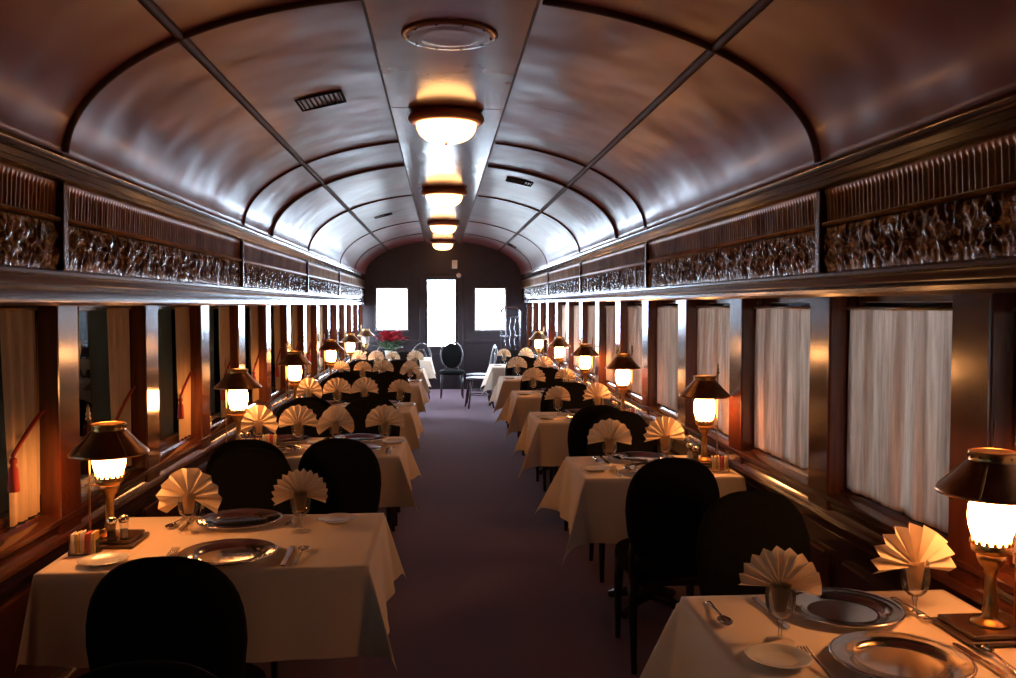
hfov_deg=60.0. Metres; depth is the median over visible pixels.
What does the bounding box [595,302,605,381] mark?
trim
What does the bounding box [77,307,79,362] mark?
curtain
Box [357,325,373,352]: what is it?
table lamp
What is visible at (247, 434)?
salt shaker
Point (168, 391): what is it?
window
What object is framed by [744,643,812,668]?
bread plate
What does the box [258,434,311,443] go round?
charger plate
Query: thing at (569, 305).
trim
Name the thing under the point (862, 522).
trim
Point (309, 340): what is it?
curtain
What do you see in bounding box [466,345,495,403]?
bentwood chair
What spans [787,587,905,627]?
charger plate
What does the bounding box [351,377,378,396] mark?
napkin
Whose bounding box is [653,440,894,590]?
trim
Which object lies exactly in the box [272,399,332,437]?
dining chair
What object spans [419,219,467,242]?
trim
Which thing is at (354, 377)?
dining chair
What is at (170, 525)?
soup spoon
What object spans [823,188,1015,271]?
trim
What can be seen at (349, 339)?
table lamp
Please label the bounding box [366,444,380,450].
charger plate
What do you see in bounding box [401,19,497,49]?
ceiling medallion
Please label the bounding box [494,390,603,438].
tablecloth
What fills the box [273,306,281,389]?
curtain
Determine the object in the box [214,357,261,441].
table lamp
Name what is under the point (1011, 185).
trim
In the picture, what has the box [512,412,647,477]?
tablecloth
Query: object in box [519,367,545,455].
dining chair
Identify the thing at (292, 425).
bowl
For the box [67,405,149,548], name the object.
table lamp
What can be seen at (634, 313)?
sheer curtain
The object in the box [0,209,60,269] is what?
trim
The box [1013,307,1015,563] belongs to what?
sheer curtain
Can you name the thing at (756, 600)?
knife
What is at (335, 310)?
trim
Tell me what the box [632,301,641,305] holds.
window
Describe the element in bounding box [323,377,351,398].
napkin
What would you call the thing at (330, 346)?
table lamp
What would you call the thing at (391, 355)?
napkin
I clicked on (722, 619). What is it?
soup spoon
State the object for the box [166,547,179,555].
fork
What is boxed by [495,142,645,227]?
trim
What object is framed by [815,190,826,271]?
trim
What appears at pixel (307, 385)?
napkin
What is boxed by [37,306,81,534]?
trim
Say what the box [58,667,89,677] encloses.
baseboard
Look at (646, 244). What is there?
trim
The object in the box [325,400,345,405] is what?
charger plate
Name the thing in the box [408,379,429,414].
tablecloth
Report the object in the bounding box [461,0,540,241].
trim
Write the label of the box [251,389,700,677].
floor
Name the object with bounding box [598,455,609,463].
knife
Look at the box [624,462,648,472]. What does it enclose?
charger plate
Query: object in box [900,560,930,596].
bowl
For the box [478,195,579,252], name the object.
trim
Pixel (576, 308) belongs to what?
sheer curtain
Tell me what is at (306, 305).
window
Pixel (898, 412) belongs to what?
sheer curtain
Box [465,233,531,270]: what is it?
trim
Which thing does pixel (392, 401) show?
charger plate
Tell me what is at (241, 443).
dining chair
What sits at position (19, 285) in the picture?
trim
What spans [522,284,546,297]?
trim
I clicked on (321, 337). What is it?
curtain
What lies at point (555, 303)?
window
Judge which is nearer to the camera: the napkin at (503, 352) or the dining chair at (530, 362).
the dining chair at (530, 362)
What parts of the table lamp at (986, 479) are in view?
lamp shade, stem, rod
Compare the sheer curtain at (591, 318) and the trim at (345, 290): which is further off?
the trim at (345, 290)
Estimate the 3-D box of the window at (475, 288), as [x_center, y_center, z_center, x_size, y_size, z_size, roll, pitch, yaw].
[-0.330,-0.555,16.429,0.605,0.816,0.081,0,2,-4]
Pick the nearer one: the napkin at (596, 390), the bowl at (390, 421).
the bowl at (390, 421)
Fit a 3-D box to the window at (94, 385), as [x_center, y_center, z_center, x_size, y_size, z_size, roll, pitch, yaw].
[-1.812,0.235,3.798,0.040,0.767,0.775,0,2,-4]
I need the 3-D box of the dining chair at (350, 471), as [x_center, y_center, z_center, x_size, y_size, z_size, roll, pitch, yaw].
[-0.843,0.936,4.502,0.414,0.928,0.486,0,2,-5]
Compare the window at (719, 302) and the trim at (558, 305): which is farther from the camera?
the trim at (558, 305)
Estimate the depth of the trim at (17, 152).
3.88 m
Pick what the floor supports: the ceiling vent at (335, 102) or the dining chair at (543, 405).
the dining chair at (543, 405)
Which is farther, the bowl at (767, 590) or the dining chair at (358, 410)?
the dining chair at (358, 410)
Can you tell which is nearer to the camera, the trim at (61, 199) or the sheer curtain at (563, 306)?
the trim at (61, 199)
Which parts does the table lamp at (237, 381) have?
rod, stem, lamp shade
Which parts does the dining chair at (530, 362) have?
backrest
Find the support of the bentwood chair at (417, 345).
on the floor
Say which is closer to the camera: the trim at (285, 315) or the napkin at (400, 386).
the napkin at (400, 386)
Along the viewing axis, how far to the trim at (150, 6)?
3.97 m
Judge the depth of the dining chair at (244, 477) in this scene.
3.94 m
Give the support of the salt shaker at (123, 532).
on the table lamp at (108, 444)
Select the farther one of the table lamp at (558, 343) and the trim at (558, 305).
the trim at (558, 305)
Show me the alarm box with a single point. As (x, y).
(454, 262)
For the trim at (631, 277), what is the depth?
7.59 m
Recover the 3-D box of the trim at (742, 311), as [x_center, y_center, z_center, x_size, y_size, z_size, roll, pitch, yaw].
[1.200,0.207,4.510,0.075,0.874,0.190,0,2,-4]
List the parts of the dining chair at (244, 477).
backrest, leg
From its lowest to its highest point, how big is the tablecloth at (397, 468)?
0.311 m
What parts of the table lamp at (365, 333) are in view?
lamp shade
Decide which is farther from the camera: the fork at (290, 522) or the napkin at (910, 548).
the fork at (290, 522)
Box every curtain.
[0,307,44,526]
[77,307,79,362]
[107,307,135,468]
[173,306,192,439]
[217,306,231,417]
[249,306,259,401]
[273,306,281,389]
[291,306,298,350]
[306,306,312,373]
[319,306,323,366]
[562,305,565,360]
[574,306,578,367]
[587,306,595,374]
[605,306,615,384]
[627,306,641,394]
[656,306,677,411]
[696,306,729,434]
[754,306,809,469]
[846,307,951,532]
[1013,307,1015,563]
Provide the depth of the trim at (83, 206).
4.15 m
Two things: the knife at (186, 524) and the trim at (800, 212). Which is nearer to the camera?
the knife at (186, 524)
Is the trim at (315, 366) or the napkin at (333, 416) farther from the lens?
the trim at (315, 366)
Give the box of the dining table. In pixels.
[535,466,559,474]
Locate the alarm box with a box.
[452,260,456,268]
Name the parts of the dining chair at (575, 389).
leg, leg, backrest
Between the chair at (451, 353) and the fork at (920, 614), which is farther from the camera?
the chair at (451, 353)
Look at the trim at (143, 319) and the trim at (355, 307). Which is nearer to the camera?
the trim at (143, 319)
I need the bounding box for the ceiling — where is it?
[0,0,1015,274]
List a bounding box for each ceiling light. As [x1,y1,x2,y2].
[408,106,483,144]
[421,187,466,207]
[427,220,459,234]
[430,240,455,250]
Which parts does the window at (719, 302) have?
pane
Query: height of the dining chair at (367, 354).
0.928 m
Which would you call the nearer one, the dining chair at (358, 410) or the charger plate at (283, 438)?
the charger plate at (283, 438)
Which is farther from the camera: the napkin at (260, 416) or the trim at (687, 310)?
the trim at (687, 310)
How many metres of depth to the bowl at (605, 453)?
4.53 m
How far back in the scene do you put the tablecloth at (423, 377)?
11.02 m
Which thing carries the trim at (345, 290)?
attached to the wall at (48, 671)
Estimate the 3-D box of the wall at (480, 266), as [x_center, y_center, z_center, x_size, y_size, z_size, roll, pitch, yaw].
[-1.198,-0.538,16.398,3.500,2.950,0.100,0,2,-4]
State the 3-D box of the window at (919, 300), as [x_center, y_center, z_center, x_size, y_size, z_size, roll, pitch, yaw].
[1.396,0.225,3.021,0.040,0.754,0.810,0,2,-4]
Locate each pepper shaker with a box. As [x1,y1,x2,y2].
[106,516,116,540]
[693,446,698,460]
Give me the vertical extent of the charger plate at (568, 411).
0.022 m
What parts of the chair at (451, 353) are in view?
leg, seat, frame, leg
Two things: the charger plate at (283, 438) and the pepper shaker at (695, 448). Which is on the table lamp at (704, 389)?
the pepper shaker at (695, 448)
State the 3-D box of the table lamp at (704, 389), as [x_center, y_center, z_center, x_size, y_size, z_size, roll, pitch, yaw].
[1.018,0.386,4.559,0.263,0.532,0.263,-1,2,-27]
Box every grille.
[300,93,342,109]
[508,178,530,185]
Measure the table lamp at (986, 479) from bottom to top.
0.532 m
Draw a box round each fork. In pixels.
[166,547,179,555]
[284,515,296,525]
[797,646,834,677]
[890,597,932,619]
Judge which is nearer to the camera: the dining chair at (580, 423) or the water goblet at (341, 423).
the water goblet at (341, 423)
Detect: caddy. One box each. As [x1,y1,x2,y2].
[68,529,102,555]
[261,434,277,443]
[710,455,729,471]
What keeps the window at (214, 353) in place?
in the wall at (48, 671)
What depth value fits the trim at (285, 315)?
8.04 m
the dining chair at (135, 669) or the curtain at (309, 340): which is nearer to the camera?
the dining chair at (135, 669)
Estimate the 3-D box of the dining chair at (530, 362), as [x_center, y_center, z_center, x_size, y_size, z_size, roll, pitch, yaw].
[0.273,0.698,10.652,0.415,0.928,0.486,0,2,-6]
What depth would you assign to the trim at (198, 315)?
5.16 m
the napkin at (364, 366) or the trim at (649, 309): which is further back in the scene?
the napkin at (364, 366)
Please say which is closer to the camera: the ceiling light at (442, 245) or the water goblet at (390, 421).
the water goblet at (390, 421)
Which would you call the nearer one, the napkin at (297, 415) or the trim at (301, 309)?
the napkin at (297, 415)
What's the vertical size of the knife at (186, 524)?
0.006 m
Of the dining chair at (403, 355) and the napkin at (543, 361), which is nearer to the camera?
the napkin at (543, 361)
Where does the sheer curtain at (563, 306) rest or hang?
hanging from the wall at (841, 550)
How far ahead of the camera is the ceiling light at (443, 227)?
11.97 m
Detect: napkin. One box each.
[156,468,221,513]
[241,405,278,433]
[272,468,327,511]
[279,405,317,433]
[297,378,322,397]
[316,405,353,433]
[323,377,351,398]
[332,361,349,371]
[351,350,366,359]
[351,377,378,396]
[354,361,371,375]
[365,404,404,433]
[368,350,384,361]
[372,360,393,372]
[385,351,399,359]
[388,379,411,398]
[400,360,419,375]
[407,350,423,362]
[497,349,510,359]
[507,357,526,371]
[518,348,533,357]
[522,367,545,385]
[534,356,552,366]
[544,386,569,406]
[555,368,575,381]
[582,382,610,404]
[587,418,631,452]
[644,416,684,448]
[739,546,821,613]
[871,522,955,589]
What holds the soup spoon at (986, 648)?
on the tablecloth at (692, 643)
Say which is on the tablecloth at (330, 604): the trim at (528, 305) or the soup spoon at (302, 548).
the soup spoon at (302, 548)
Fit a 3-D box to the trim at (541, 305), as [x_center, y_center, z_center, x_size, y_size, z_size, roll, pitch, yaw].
[0.517,-0.139,13.478,0.075,0.874,0.190,0,2,-4]
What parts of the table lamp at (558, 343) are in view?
stem, lamp shade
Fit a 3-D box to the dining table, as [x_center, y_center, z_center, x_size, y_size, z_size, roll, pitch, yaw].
[0.447,0.883,8.268,0.770,0.731,0.620,0,2,-4]
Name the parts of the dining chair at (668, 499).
leg, post, leg, seat, seat frame, backrest, leg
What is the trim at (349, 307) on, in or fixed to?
attached to the wall at (48, 671)
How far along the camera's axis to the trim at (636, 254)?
7.60 m
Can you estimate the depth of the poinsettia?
13.49 m
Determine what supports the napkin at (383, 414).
in the water goblet at (390, 421)
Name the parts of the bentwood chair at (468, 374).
seat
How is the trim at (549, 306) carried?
attached to the wall at (841, 550)
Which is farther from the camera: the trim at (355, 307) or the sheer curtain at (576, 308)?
the trim at (355, 307)
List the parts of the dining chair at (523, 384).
backrest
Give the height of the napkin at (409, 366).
0.173 m
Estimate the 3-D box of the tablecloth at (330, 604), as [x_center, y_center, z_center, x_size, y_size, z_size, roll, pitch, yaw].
[-0.958,0.865,3.116,1.167,0.311,0.916,0,2,-4]
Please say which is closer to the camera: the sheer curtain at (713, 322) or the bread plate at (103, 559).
the bread plate at (103, 559)
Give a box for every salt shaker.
[119,514,128,538]
[245,432,250,438]
[686,443,692,458]
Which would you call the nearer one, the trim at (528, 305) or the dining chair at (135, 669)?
the dining chair at (135, 669)
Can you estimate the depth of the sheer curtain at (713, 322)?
5.01 m
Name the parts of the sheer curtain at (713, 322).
curtain rod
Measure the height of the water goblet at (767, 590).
0.149 m
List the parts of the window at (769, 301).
pane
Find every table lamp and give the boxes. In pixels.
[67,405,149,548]
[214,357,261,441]
[277,343,310,402]
[318,334,343,379]
[340,329,360,362]
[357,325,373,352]
[529,327,547,357]
[548,331,570,369]
[571,337,598,385]
[605,346,640,412]
[679,364,730,467]
[931,443,1015,647]
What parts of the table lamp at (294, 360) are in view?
rod, lamp shade, stem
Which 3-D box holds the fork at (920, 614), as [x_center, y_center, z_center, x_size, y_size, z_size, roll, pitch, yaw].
[1.094,0.730,2.388,0.026,0.011,0.203,0,2,-4]
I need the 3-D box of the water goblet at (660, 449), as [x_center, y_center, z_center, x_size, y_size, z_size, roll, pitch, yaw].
[0.824,0.575,4.616,0.074,0.149,0.074,0,2,-4]
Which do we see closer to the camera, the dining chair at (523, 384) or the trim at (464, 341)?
the dining chair at (523, 384)
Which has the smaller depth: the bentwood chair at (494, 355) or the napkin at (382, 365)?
the napkin at (382, 365)
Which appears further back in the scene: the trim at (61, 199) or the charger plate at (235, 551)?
the trim at (61, 199)
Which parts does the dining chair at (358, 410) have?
backrest, leg, leg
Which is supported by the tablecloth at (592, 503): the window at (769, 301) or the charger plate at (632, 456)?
the charger plate at (632, 456)
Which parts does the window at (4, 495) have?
pane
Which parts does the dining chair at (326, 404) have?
backrest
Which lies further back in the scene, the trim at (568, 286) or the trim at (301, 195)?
the trim at (568, 286)
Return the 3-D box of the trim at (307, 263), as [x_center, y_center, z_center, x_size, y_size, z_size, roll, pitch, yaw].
[-2.128,-0.648,9.247,0.062,0.322,0.044,0,2,-4]
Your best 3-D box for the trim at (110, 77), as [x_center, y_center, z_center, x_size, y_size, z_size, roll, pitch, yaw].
[-1.106,-1.008,3.289,1.138,0.635,0.048,0,2,-4]
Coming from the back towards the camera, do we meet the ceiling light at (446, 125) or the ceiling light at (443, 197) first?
the ceiling light at (443, 197)
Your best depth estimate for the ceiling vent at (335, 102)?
4.73 m
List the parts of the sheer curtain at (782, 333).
curtain rod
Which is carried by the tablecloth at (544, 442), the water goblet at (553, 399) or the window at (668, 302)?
the water goblet at (553, 399)
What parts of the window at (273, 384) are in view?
pane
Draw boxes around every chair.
[77,661,217,677]
[85,556,265,677]
[204,448,294,677]
[206,439,287,473]
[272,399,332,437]
[292,397,336,511]
[298,438,381,513]
[315,376,359,402]
[328,372,361,396]
[337,399,397,533]
[344,360,376,379]
[352,396,399,525]
[365,352,387,363]
[367,376,408,401]
[373,372,410,401]
[385,360,415,379]
[398,351,419,414]
[413,343,431,398]
[439,341,464,398]
[465,346,497,408]
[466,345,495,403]
[501,349,520,363]
[505,355,527,427]
[512,357,539,436]
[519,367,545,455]
[527,367,562,390]
[536,382,564,490]
[547,382,594,485]
[564,405,619,530]
[587,411,652,582]
[614,457,719,674]
[696,490,810,595]
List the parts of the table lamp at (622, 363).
stem, lamp shade, rod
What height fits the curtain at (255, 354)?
0.751 m
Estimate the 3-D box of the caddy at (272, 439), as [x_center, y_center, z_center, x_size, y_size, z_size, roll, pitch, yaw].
[-1.392,0.593,5.141,0.090,0.074,0.064,0,2,-7]
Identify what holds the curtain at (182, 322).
hanging from the wall at (48, 671)
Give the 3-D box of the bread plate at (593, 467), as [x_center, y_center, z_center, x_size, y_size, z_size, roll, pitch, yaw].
[0.438,0.651,4.419,0.152,0.014,0.152,0,2,-4]
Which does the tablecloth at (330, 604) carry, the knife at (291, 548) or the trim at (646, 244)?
the knife at (291, 548)
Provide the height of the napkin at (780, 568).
0.157 m
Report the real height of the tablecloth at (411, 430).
0.312 m
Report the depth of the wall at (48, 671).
3.69 m
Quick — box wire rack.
[500,307,521,363]
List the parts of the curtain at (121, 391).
curtain rod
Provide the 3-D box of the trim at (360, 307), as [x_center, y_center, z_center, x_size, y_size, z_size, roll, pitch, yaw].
[-2.645,-0.190,15.824,0.075,0.887,0.190,0,2,-4]
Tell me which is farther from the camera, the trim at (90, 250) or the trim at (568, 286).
the trim at (568, 286)
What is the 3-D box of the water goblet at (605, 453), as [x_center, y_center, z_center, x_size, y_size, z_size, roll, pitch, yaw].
[0.521,0.579,4.513,0.074,0.149,0.074,0,2,-4]
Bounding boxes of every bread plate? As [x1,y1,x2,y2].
[77,552,128,566]
[306,439,323,443]
[317,513,356,523]
[381,439,406,443]
[398,403,414,405]
[517,392,532,394]
[537,415,556,418]
[580,464,609,471]
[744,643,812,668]
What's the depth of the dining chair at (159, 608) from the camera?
2.25 m
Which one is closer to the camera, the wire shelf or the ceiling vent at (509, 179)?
the ceiling vent at (509, 179)
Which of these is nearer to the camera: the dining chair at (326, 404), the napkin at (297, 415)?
the napkin at (297, 415)
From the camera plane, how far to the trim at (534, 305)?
14.38 m
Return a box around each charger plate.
[177,538,276,566]
[196,508,281,528]
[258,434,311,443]
[273,444,300,453]
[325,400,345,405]
[335,433,384,442]
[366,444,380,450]
[389,400,399,403]
[560,409,579,414]
[611,451,669,462]
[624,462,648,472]
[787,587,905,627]
[828,630,977,677]
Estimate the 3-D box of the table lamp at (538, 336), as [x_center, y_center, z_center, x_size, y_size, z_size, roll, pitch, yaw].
[0.422,0.094,12.130,0.263,0.532,0.263,-1,2,-27]
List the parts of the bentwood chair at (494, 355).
leg, leg, seat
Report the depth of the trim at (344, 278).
13.88 m
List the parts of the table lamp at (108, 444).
rod, lamp shade, stem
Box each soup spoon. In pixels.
[165,516,187,528]
[292,545,309,564]
[705,601,732,625]
[973,644,1015,673]
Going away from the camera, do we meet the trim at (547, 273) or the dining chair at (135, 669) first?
the dining chair at (135, 669)
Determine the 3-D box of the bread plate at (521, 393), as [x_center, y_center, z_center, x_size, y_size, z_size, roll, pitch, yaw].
[0.155,0.507,8.136,0.152,0.014,0.152,0,2,-4]
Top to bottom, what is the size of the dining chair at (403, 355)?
0.928 m
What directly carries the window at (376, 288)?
in the wall at (480, 266)
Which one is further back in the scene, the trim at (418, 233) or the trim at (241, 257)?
the trim at (418, 233)
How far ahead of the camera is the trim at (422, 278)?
16.32 m
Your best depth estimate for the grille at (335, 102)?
4.75 m
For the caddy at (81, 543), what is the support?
on the tablecloth at (330, 604)
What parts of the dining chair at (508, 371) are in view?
backrest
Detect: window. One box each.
[0,306,26,528]
[77,306,122,487]
[158,306,178,447]
[209,305,222,421]
[244,305,252,402]
[270,305,275,390]
[290,305,292,350]
[306,305,307,372]
[375,287,408,330]
[474,287,506,330]
[555,303,555,336]
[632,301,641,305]
[662,300,677,305]
[703,299,729,305]
[762,298,810,305]
[856,295,952,306]
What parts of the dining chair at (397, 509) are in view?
backrest, leg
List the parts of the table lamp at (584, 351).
lamp shade, stem, rod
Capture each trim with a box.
[0,128,365,279]
[0,164,57,215]
[0,203,364,287]
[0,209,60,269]
[0,264,365,305]
[0,348,364,594]
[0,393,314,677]
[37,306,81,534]
[55,182,68,269]
[62,0,360,153]
[66,224,240,285]
[67,185,239,257]
[130,306,159,481]
[137,0,388,251]
[189,306,210,448]
[228,305,244,368]
[239,241,243,286]
[243,141,397,224]
[244,242,305,273]
[244,262,306,292]
[257,305,271,408]
[270,164,404,235]
[279,305,290,397]
[297,305,306,379]
[306,262,308,292]
[308,195,411,250]
[309,263,337,280]
[309,276,338,294]
[311,305,319,379]
[322,305,329,372]
[332,305,338,361]
[338,272,339,295]
[340,221,418,263]
[340,273,363,286]
[340,283,364,297]
[340,305,345,361]
[347,305,352,333]
[353,305,358,350]
[355,233,421,268]
[358,305,363,351]
[361,0,424,241]
[369,340,418,342]
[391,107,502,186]
[411,186,477,219]
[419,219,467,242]
[419,275,462,388]
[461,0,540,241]
[463,340,518,342]
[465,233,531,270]
[469,221,546,263]
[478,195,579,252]
[488,165,617,237]
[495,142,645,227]
[497,0,773,251]
[520,90,1015,280]
[520,256,1015,302]
[522,181,1015,287]
[522,273,546,286]
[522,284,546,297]
[522,343,1014,616]
[526,303,530,346]
[532,303,536,353]
[539,303,544,356]
[542,0,820,162]
[546,303,552,356]
[547,273,548,295]
[548,277,578,295]
[549,264,578,281]
[555,303,562,366]
[566,302,573,367]
[579,263,581,292]
[579,302,588,379]
[581,264,644,292]
[582,244,644,274]
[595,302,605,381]
[615,301,627,399]
[642,301,657,414]
[645,243,648,286]
[648,193,815,259]
[648,229,818,286]
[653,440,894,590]
[678,300,697,434]
[729,299,755,463]
[808,297,847,509]
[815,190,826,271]
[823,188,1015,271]
[824,133,1015,221]
[947,293,1015,593]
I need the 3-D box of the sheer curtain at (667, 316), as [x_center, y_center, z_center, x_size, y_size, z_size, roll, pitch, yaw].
[1.113,0.126,6.006,0.026,0.704,0.802,0,2,-4]
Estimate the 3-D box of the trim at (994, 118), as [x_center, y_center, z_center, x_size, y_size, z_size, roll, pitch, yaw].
[0.969,-0.811,7.520,0.122,0.140,17.900,0,2,-4]
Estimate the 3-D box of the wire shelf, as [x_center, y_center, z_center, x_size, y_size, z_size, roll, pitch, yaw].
[0.047,-0.053,15.608,0.354,0.012,0.314,0,2,-4]
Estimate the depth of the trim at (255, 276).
7.37 m
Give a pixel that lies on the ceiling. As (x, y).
(862, 73)
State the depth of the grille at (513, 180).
7.94 m
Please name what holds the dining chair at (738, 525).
on the floor
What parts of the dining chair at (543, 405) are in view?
leg, leg, backrest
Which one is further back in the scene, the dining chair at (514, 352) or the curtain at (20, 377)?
the dining chair at (514, 352)
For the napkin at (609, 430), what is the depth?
4.52 m
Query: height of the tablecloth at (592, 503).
0.409 m
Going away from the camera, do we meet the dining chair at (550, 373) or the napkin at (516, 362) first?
the dining chair at (550, 373)
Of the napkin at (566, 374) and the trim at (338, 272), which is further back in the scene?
the trim at (338, 272)
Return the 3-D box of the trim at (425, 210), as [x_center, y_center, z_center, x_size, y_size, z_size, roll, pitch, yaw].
[-0.738,-1.565,10.171,0.660,0.048,3.294,0,2,-4]
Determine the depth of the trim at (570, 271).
10.76 m
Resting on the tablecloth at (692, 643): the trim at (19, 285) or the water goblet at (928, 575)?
the water goblet at (928, 575)
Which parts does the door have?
panel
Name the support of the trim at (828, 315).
attached to the wall at (841, 550)
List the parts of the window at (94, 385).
pane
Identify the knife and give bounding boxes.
[178,514,196,530]
[280,546,294,566]
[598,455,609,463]
[752,597,789,628]
[952,642,1015,677]
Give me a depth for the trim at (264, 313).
7.08 m
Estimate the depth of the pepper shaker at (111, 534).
3.00 m
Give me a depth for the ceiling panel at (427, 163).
6.67 m
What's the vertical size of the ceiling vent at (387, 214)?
0.075 m
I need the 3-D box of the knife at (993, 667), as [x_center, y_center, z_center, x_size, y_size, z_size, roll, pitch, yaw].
[1.101,0.746,2.036,0.021,0.006,0.233,0,2,-6]
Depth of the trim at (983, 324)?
2.47 m
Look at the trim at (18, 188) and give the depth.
3.01 m
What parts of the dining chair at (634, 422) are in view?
leg, leg, backrest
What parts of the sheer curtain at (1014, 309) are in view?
curtain panel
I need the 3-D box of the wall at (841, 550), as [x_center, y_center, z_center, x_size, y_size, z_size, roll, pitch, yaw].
[1.050,0.128,7.562,0.100,2.300,17.900,0,2,-4]
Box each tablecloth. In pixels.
[15,513,406,671]
[200,437,422,510]
[336,402,424,452]
[378,368,431,395]
[388,357,435,378]
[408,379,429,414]
[480,364,549,392]
[488,376,573,413]
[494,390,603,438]
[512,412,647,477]
[535,455,746,564]
[640,590,1015,677]
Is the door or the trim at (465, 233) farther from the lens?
the door
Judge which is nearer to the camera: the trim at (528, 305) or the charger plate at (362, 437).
the charger plate at (362, 437)
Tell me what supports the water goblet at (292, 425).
on the tablecloth at (397, 468)
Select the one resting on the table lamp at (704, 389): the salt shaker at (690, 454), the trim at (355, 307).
the salt shaker at (690, 454)
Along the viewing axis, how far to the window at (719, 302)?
5.13 m
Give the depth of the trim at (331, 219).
9.24 m
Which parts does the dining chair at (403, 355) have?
backrest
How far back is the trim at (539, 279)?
14.10 m
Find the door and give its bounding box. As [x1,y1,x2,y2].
[427,280,455,388]
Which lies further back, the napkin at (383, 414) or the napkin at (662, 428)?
the napkin at (383, 414)
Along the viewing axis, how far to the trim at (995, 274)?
3.23 m
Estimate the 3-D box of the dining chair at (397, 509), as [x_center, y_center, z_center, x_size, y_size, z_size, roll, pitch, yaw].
[-0.985,0.861,6.446,0.415,0.928,0.486,0,2,-5]
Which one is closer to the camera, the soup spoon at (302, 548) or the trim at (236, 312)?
the soup spoon at (302, 548)
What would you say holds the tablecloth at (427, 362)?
on the dining table
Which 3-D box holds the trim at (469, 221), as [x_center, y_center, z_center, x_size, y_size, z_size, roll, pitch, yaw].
[0.016,-1.352,12.294,1.120,0.626,0.034,0,2,-4]
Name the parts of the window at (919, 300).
pane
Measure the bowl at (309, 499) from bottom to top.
0.097 m
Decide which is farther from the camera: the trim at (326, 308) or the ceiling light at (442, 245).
the ceiling light at (442, 245)
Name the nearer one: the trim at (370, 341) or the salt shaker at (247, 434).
the salt shaker at (247, 434)
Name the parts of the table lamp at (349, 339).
lamp shade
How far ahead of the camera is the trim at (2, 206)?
3.95 m
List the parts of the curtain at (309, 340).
curtain panel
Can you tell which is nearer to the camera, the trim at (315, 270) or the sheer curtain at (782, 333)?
the sheer curtain at (782, 333)
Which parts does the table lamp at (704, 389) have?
stem, lamp shade, rod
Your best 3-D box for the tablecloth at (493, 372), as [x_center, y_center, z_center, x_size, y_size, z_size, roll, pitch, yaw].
[0.117,0.567,12.082,1.015,0.407,0.945,0,2,-4]
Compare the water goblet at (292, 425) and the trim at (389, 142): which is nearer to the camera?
the water goblet at (292, 425)
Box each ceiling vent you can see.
[294,90,346,111]
[374,212,392,218]
[505,176,532,186]
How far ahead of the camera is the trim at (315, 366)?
9.96 m
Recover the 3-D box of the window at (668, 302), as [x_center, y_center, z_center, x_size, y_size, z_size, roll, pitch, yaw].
[1.168,0.109,6.010,0.040,0.754,0.810,0,2,-4]
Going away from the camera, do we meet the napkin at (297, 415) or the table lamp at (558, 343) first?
the napkin at (297, 415)
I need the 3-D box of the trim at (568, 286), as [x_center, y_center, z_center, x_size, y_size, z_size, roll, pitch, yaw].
[0.681,-0.643,10.916,0.030,0.186,2.900,0,2,-4]
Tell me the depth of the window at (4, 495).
3.06 m
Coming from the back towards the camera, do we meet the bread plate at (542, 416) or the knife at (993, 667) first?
the bread plate at (542, 416)
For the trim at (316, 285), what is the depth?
10.51 m
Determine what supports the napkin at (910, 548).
in the water goblet at (928, 575)
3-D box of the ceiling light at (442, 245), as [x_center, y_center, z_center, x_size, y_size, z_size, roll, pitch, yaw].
[-1.160,-1.659,15.655,0.455,0.188,0.455,-1,2,-16]
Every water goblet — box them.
[178,495,198,531]
[252,423,264,439]
[290,490,310,529]
[292,425,303,445]
[329,423,341,437]
[378,421,390,445]
[553,399,562,415]
[602,441,616,465]
[658,434,671,452]
[765,582,795,637]
[900,560,930,612]
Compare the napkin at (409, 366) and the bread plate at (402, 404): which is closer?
the bread plate at (402, 404)
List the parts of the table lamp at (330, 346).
rod, stem, lamp shade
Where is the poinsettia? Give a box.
[374,330,409,354]
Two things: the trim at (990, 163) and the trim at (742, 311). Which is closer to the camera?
the trim at (990, 163)
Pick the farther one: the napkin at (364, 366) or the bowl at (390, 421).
the napkin at (364, 366)
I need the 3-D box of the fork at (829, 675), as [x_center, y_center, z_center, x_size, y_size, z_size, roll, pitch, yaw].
[0.712,0.744,2.011,0.026,0.011,0.203,0,2,-4]
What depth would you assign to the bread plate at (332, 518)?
3.39 m
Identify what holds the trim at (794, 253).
attached to the wall at (841, 550)
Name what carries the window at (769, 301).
in the wall at (841, 550)
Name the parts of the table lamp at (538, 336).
lamp shade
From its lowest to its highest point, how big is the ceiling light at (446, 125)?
0.188 m
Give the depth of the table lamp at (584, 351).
8.23 m
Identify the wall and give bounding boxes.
[0,305,358,677]
[363,242,524,388]
[525,297,1015,590]
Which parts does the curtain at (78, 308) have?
curtain panel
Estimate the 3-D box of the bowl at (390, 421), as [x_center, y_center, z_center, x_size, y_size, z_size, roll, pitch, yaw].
[-0.721,0.528,5.149,0.074,0.097,0.074,0,2,-4]
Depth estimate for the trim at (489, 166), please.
7.37 m
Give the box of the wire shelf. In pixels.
[500,335,519,336]
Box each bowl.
[178,495,198,518]
[290,490,310,516]
[292,425,303,437]
[378,421,390,436]
[602,441,616,455]
[765,582,795,620]
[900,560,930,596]
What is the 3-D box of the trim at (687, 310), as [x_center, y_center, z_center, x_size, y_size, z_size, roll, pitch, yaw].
[1.124,0.169,5.507,0.075,0.874,0.190,0,2,-4]
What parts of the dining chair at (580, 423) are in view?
leg, backrest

